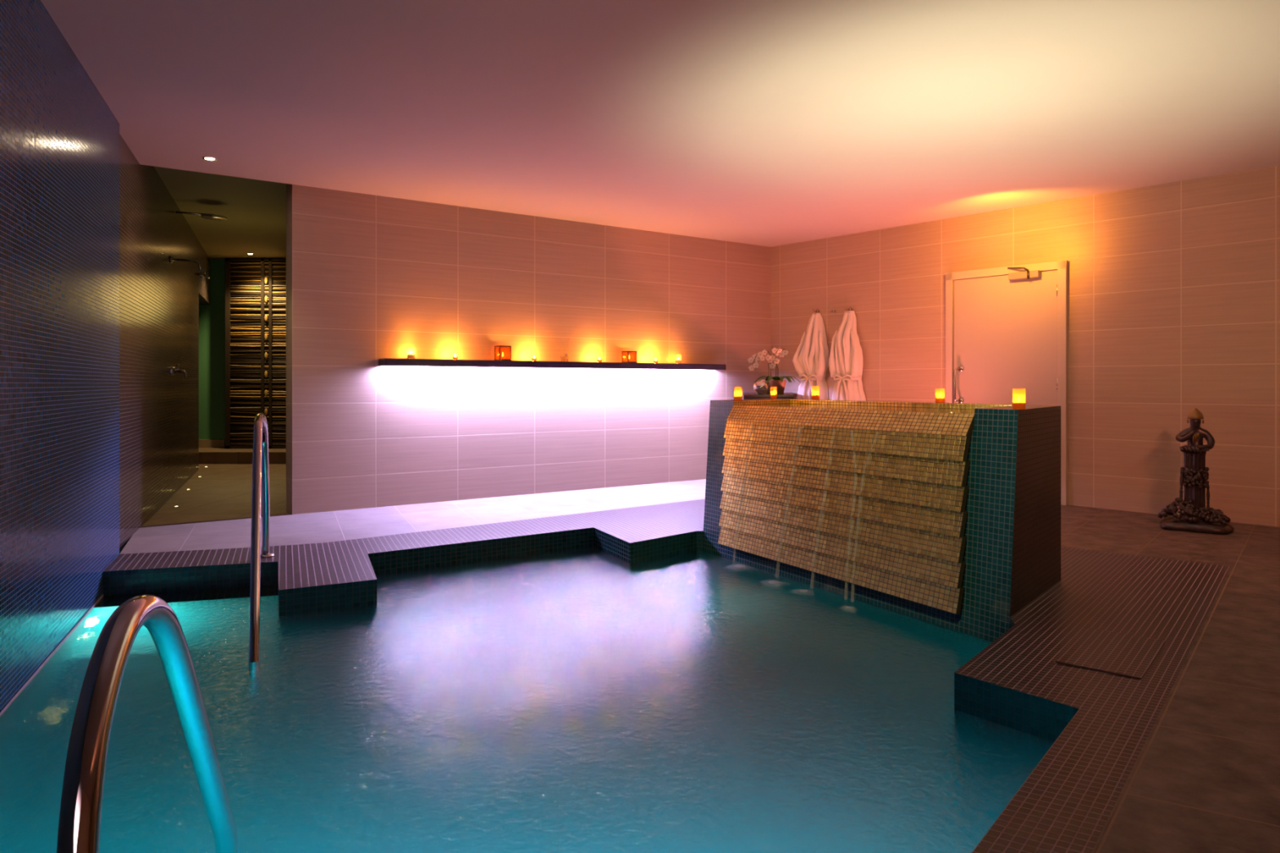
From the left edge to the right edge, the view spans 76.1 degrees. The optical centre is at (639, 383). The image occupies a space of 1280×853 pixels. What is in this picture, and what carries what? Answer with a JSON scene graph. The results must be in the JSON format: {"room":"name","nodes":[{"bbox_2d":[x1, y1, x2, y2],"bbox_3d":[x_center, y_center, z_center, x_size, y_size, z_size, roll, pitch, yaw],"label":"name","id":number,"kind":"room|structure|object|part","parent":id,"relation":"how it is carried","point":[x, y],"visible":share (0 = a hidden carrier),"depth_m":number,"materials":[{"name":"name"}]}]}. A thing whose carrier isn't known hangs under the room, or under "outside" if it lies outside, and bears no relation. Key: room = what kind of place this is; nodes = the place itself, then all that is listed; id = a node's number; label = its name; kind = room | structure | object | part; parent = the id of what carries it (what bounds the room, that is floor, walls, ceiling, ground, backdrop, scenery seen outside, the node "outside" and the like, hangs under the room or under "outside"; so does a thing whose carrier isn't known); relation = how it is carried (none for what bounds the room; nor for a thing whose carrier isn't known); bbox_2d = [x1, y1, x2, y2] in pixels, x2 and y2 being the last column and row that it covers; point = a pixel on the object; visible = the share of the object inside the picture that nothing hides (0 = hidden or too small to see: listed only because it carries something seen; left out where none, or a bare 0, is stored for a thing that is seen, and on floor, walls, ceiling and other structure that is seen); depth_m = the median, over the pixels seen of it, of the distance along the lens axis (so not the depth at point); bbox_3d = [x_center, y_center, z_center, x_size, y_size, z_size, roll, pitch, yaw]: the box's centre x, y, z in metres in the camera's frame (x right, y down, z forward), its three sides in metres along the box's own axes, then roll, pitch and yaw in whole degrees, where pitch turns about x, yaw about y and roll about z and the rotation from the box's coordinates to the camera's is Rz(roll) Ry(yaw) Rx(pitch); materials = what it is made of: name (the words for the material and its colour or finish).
{"room":"indoor spa pool","nodes":[
{"label":"indoor spa pool","id":0,"kind":"room"},
{"bbox_2d":[0,0,198,712],"bbox_3d":[-2.856,0.224,4.187,0.036,4.150,12.710,0,0,-23],"label":"wall","id":1,"kind":"structure","parent":0,"point":[60,136],"depth_m":3.95,"materials":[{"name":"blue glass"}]},
{"bbox_2d":[0,593,103,715],"bbox_3d":[-2.261,1.183,2.869,0.002,0.018,3.717,0,0,-23],"label":"trim","id":2,"kind":"structure","parent":1,"relation":"attached to","point":[99,599],"depth_m":3.48,"materials":[{"name":"blue tile"}]},
{"bbox_2d":[170,364,186,377],"bbox_3d":[-4.312,-0.120,7.623,0.158,0.124,0.079,0,0,-23],"label":"shower valve","id":3,"kind":"object","parent":1,"relation":"attached to","point":[173,371],"visible":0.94,"depth_m":7.62,"materials":[{"name":"silver metal"}]},
{"bbox_3d":[-4.357,-0.119,7.603,0.060,0.080,0.079,0,0,-23],"label":"plate","id":4,"kind":"part","parent":3,"relation":"part of","materials":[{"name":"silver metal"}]},
{"bbox_3d":[-4.285,-0.096,7.635,0.098,0.075,0.027,0,0,-23],"label":"spout","id":5,"kind":"part","parent":3,"relation":"part of","materials":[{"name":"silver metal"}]},
{"bbox_2d":[169,255,209,278],"bbox_3d":[-4.171,-1.080,7.581,0.325,0.194,0.130,0,0,-17],"label":"shower","id":6,"kind":"object","parent":1,"relation":"attached to","point":[202,273],"visible":1,"depth_m":7.57,"materials":[{"name":"silver metal"}]},
{"bbox_3d":[-4.195,-1.102,7.558,0.261,0.103,0.021,0,0,-23],"label":"arm","id":7,"kind":"part","parent":6,"relation":"part of","materials":[{"name":"silver metal"}]},
{"bbox_2d":[175,211,227,220],"bbox_3d":[-4.261,-1.640,7.984,0.431,0.042,0.229,0,0,-5],"label":"shower","id":8,"kind":"object","parent":1,"relation":"attached to","point":[205,215],"visible":1,"depth_m":7.93,"materials":[{"name":"silver metal"}]},
{"bbox_3d":[-4.312,-1.651,7.926,0.330,0.020,0.020,0,0,-23],"label":"arm","id":9,"kind":"part","parent":8,"relation":"part of","materials":[{"name":"silver metal"}]},
{"bbox_2d":[198,240,210,304],"bbox_3d":[-5.877,-1.483,11.107,0.001,0.735,2.390,0,0,-23],"label":"lintel","id":10,"kind":"object","parent":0,"point":[204,283],"visible":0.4,"depth_m":10.72,"materials":[{"name":"brown glass"}]},
{"bbox_2d":[198,293,209,304],"bbox_3d":[-5.999,-0.043,11.054,0.265,2.185,2.390,0,0,-23],"label":"door","id":11,"kind":"structure","parent":10,"relation":"attached to","point":[202,300],"depth_m":10.99,"materials":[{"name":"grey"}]},
{"bbox_2d":[198,259,225,439],"bbox_3d":[-4.950,-0.401,11.550,3.300,2.900,0.001,0,0,0],"label":"wall","id":12,"kind":"structure","parent":0,"point":[211,317],"depth_m":11.55,"materials":[{"name":"green paint"}]},
{"bbox_2d":[198,440,225,447],"bbox_3d":[-6.056,0.849,11.535,0.401,0.120,0.030,0,0,0],"label":"baseboard","id":13,"kind":"structure","parent":12,"relation":"attached to","point":[202,443],"depth_m":11.52,"materials":[{"name":"brown wood"}]},
{"bbox_2d":[142,447,289,526],"bbox_3d":[-4.695,0.976,8.803,3.811,0.154,5.694,0,0,0],"label":"floor","id":14,"kind":"structure","parent":0,"point":[224,488],"depth_m":8.10,"materials":[{"name":"tile"}]},
{"bbox_2d":[225,257,285,448],"bbox_3d":[-5.191,-0.421,11.358,1.125,2.640,0.094,0,0,0],"label":"lattice screen","id":15,"kind":"object","parent":14,"relation":"on","point":[255,287],"visible":0.74,"depth_m":11.34,"materials":[{"name":"brown wood"}]},
{"bbox_2d":[154,166,286,259],"bbox_3d":[-4.851,-1.751,9.398,4.287,0.001,6.884,0,0,0],"label":"ceiling","id":16,"kind":"structure","parent":0,"point":[255,210],"depth_m":8.29,"materials":[{"name":"beige paint"}]},
{"bbox_2d":[285,215,286,484],"bbox_3d":[-2.426,-0.401,8.745,6.757,2.900,4.121,0,0,17],"label":"wall","id":17,"kind":"structure","parent":0,"point":[286,215],"depth_m":8.52,"materials":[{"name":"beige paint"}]},
{"bbox_2d":[120,479,706,554],"bbox_3d":[-1.064,1.049,7.298,5.188,0.001,4.524,0,0,0],"label":"floor","id":18,"kind":"structure","parent":0,"point":[360,523],"depth_m":6.36,"materials":[{"name":"stone"}]},
{"bbox_2d":[139,513,292,528],"bbox_3d":[-3.229,1.049,6.266,1.058,0.012,0.030,0,0,-35],"label":"trim","id":19,"kind":"structure","parent":18,"relation":"on","point":[286,513],"depth_m":6.21,"materials":[{"name":"stone"}]},
{"bbox_2d":[286,183,770,514],"bbox_3d":[-0.634,-0.351,8.057,5.263,2.800,0.220,0,0,-32],"label":"wall","id":20,"kind":"structure","parent":0,"point":[370,277],"depth_m":7.55,"materials":[{"name":"tile"}]},
{"bbox_2d":[378,358,725,370],"bbox_3d":[-0.641,-0.182,7.949,3.736,0.062,0.170,0,0,-35],"label":"wall shelf","id":21,"kind":"object","parent":20,"relation":"attached to","point":[382,362],"visible":1,"depth_m":7.65,"materials":[{"name":"paint"}]},
{"bbox_2d":[407,351,414,358],"bbox_3d":[-1.968,-0.264,7.027,0.068,0.100,0.068,0,0,0],"label":"candle","id":22,"kind":"object","parent":21,"relation":"on","point":[409,356],"visible":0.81,"depth_m":7.00,"materials":[{"name":"white wax"}]},
{"bbox_2d":[494,345,511,360],"bbox_3d":[-1.262,-0.281,7.518,0.116,0.136,0.116,0,0,-35],"label":"candle lantern","id":23,"kind":"object","parent":21,"relation":"on","point":[503,353],"visible":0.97,"depth_m":7.48,"materials":[{"name":"orange glass"}]},
{"bbox_2d":[553,337,569,360],"bbox_3d":[-0.741,-0.331,7.880,0.178,0.236,0.063,0,0,-35],"label":"reed diffuser","id":24,"kind":"object","parent":21,"relation":"on","point":[566,354],"visible":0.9,"depth_m":7.89,"materials":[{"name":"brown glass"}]},
{"bbox_2d":[622,351,636,362],"bbox_3d":[-0.108,-0.273,8.319,0.112,0.119,0.112,0,0,-35],"label":"candle lantern","id":25,"kind":"object","parent":21,"relation":"on","point":[627,356],"visible":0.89,"depth_m":8.29,"materials":[{"name":"orange glass"}]},
{"bbox_2d":[102,527,1079,742],"bbox_3d":[-0.372,1.674,3.260,3.992,1.250,4.771,0,0,-28],"label":"shell","id":26,"kind":"object","parent":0,"point":[1038,717],"visible":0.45,"depth_m":4.68,"materials":[{"name":"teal tile"}]},
{"bbox_2d":[102,498,705,590],"bbox_3d":[-1.065,1.049,5.974,4.281,0.001,3.629,0,0,0],"label":"coping","id":27,"kind":"object","parent":26,"relation":"on","point":[306,565],"visible":0.82,"depth_m":5.38,"materials":[{"name":"tile"}]},
{"bbox_2d":[248,412,274,662],"bbox_3d":[-1.922,0.813,4.177,0.097,1.308,1.819,0,0,-24],"label":"handrail","id":28,"kind":"object","parent":27,"relation":"on","point":[260,434],"visible":0.91,"depth_m":3.94,"materials":[{"name":"silver metal"}]},
{"bbox_2d":[0,546,1054,852],"bbox_3d":[-0.375,1.740,3.258,3.983,1.111,4.771,0,0,-28],"label":"pool water","id":29,"kind":"object","parent":26,"relation":"in","point":[585,700],"visible":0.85,"depth_m":2.83,"materials":[{"name":"teal liquid"}]},
{"bbox_2d":[56,594,237,852],"bbox_3d":[-0.859,0.787,1.488,0.103,0.888,1.106,0,0,-17],"label":"handrail","id":30,"kind":"object","parent":29,"relation":"in","point":[79,826],"visible":1,"depth_m":1.21,"materials":[{"name":"silver metal"}]},
{"bbox_2d":[955,546,1231,852],"bbox_3d":[1.560,1.049,2.780,3.665,0.001,4.977,0,0,0],"label":"coping","id":31,"kind":"object","parent":26,"relation":"on","point":[1064,805],"visible":1,"depth_m":2.95,"materials":[{"name":"tile"}]},
{"bbox_2d":[702,398,1061,642],"bbox_3d":[1.322,0.661,5.093,0.952,1.086,2.806,0,0,-29],"label":"fountain","id":32,"kind":"object","parent":31,"relation":"on","point":[947,515],"visible":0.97,"depth_m":4.28,"materials":[{"name":"gold tile"}]},
{"bbox_2d":[733,386,742,400],"bbox_3d":[0.670,0.069,5.583,0.056,0.098,0.056,0,0,0],"label":"candle","id":33,"kind":"object","parent":32,"relation":"on","point":[737,390],"visible":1,"depth_m":5.56,"materials":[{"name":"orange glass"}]},
{"bbox_2d":[742,392,793,399],"bbox_3d":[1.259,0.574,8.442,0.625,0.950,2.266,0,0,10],"label":"tray","id":34,"kind":"object","parent":32,"relation":"on","point":[744,395],"depth_m":7.35,"materials":[{"name":"paint"}]},
{"bbox_2d":[753,381,768,394],"bbox_3d":[1.116,0.036,7.550,0.140,0.125,0.140,0,0,0],"label":"round vase","id":35,"kind":"object","parent":34,"relation":"on","point":[759,387],"visible":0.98,"depth_m":7.50,"materials":[{"name":"silver glass"}]},
{"bbox_2d":[760,379,770,394],"bbox_3d":[1.242,0.029,7.980,0.140,0.140,0.140,0,0,0],"label":"ceramic bowl","id":36,"kind":"object","parent":34,"relation":"on","point":[768,392],"visible":0.37,"depth_m":7.93,"materials":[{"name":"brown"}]},
{"bbox_2d":[747,346,799,394],"bbox_3d":[1.264,-0.122,7.670,0.456,0.441,0.439,0,0,26],"label":"potted orchid","id":37,"kind":"object","parent":34,"relation":"on","point":[777,381],"visible":0.94,"depth_m":7.63,"materials":[{"name":"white plant"}]},
{"bbox_3d":[1.134,-0.150,7.611,0.231,0.302,0.045,0,0,-42],"label":"stem","id":38,"kind":"part","parent":37,"relation":"part of","materials":[{"name":"green plant"}]},
{"bbox_3d":[1.299,0.031,7.700,0.160,0.135,0.159,0,0,0],"label":"planter","id":39,"kind":"part","parent":37,"relation":"part of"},
{"bbox_2d":[770,386,777,399],"bbox_3d":[1.052,0.070,6.435,0.050,0.095,0.050,0,0,0],"label":"candle","id":40,"kind":"object","parent":32,"relation":"on","point":[773,389],"visible":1,"depth_m":6.41,"materials":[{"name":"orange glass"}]},
{"bbox_2d":[812,386,819,399],"bbox_3d":[1.296,0.068,6.032,0.054,0.100,0.054,0,0,0],"label":"candle","id":41,"kind":"object","parent":32,"relation":"on","point":[815,389],"visible":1,"depth_m":6.01,"materials":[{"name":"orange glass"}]},
{"bbox_2d":[935,388,944,403],"bbox_3d":[1.848,0.073,5.037,0.054,0.088,0.054,0,0,0],"label":"candle","id":42,"kind":"object","parent":32,"relation":"on","point":[940,393],"visible":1,"depth_m":5.01,"materials":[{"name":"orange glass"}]},
{"bbox_2d":[1012,388,1025,409],"bbox_3d":[1.740,0.070,3.754,0.054,0.095,0.054,0,0,0],"label":"candle","id":43,"kind":"object","parent":32,"relation":"on","point":[1018,394],"visible":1,"depth_m":3.73,"materials":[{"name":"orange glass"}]},
{"bbox_2d":[1053,626,1167,679],"bbox_3d":[1.841,1.046,3.202,0.304,0.006,0.566,0,0,40],"label":"access cover","id":44,"kind":"object","parent":31,"relation":"on","point":[1127,655],"visible":1,"depth_m":3.16,"materials":[{"name":"tile"}]},
{"bbox_2d":[40,0,1279,246],"bbox_3d":[2.243,-1.701,4.278,9.444,0.200,10.242,0,0,-24],"label":"ceiling","id":45,"kind":"structure","parent":0,"point":[760,122],"depth_m":4.59,"materials":[{"name":"paint"}]},
{"bbox_2d":[202,156,217,160],"bbox_3d":[-3.055,-1.598,5.808,0.094,0.006,0.094,0,0,0],"label":"recessed light","id":46,"kind":"object","parent":45,"relation":"in","point":[208,158],"visible":1,"depth_m":5.80,"materials":[{"name":"silver metal"}]},
{"bbox_2d":[770,164,1279,527],"bbox_3d":[5.080,-0.276,5.529,0.001,2.650,10.743,0,0,-41],"label":"wall","id":47,"kind":"structure","parent":0,"point":[1174,287],"depth_m":6.75,"materials":[{"name":"tile"}]},
{"bbox_2d":[828,308,835,312],"bbox_3d":[2.090,-0.796,8.885,0.051,0.044,0.070,0,0,-41],"label":"wall hook","id":48,"kind":"object","parent":47,"relation":"attached to","point":[833,310],"visible":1,"depth_m":8.88,"materials":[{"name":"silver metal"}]},
{"bbox_2d":[945,259,1068,505],"bbox_3d":[3.292,-0.010,7.454,0.138,2.118,1.110,0,0,-41],"label":"door","id":49,"kind":"structure","parent":47,"relation":"in","point":[1004,333],"depth_m":7.45,"materials":[{"name":"beige paint"}]},
{"bbox_3d":[3.028,0.010,7.771,0.083,0.358,0.053,0,0,-29],"label":"handle","id":50,"kind":"part","parent":49,"relation":"part of","materials":[{"name":"silver metal"}]},
{"bbox_3d":[3.397,-0.994,7.337,0.069,0.127,0.206,0,0,-17],"label":"closer arm","id":51,"kind":"part","parent":49,"relation":"part of","materials":[{"name":"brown metal"}]},
{"label":"wall hook","id":52,"kind":"object","parent":47,"relation":"attached to","visible":0},
{"bbox_2d":[792,312,828,399],"bbox_3d":[1.870,-0.223,9.057,0.141,1.117,0.448,0,0,-41],"label":"bathrobe","id":53,"kind":"object","parent":52,"relation":"hanging from","point":[811,358],"visible":0.82,"depth_m":8.99,"materials":[{"name":"white fabric"}]},
{"label":"wall hook","id":54,"kind":"object","parent":47,"relation":"attached to","visible":0},
{"bbox_2d":[828,311,866,400],"bbox_3d":[2.183,-0.226,8.701,0.139,1.100,0.438,0,0,-41],"label":"bathrobe","id":55,"kind":"object","parent":54,"relation":"hanging from","point":[846,356],"visible":0.89,"depth_m":8.65,"materials":[{"name":"white fabric"}]},
{"bbox_2d":[1061,505,1279,852],"bbox_3d":[3.552,1.049,3.962,10.154,0.001,11.196,0,0,0],"label":"floor","id":56,"kind":"structure","parent":0,"point":[1205,778],"depth_m":2.57,"materials":[{"name":"stone"}]},
{"bbox_2d":[1157,408,1235,534],"bbox_3d":[4.000,0.611,5.887,0.464,0.876,0.330,0,0,34],"label":"statue","id":57,"kind":"object","parent":56,"relation":"on","point":[1193,516],"visible":1,"depth_m":5.83,"materials":[{"name":"black stone"}]}
]}

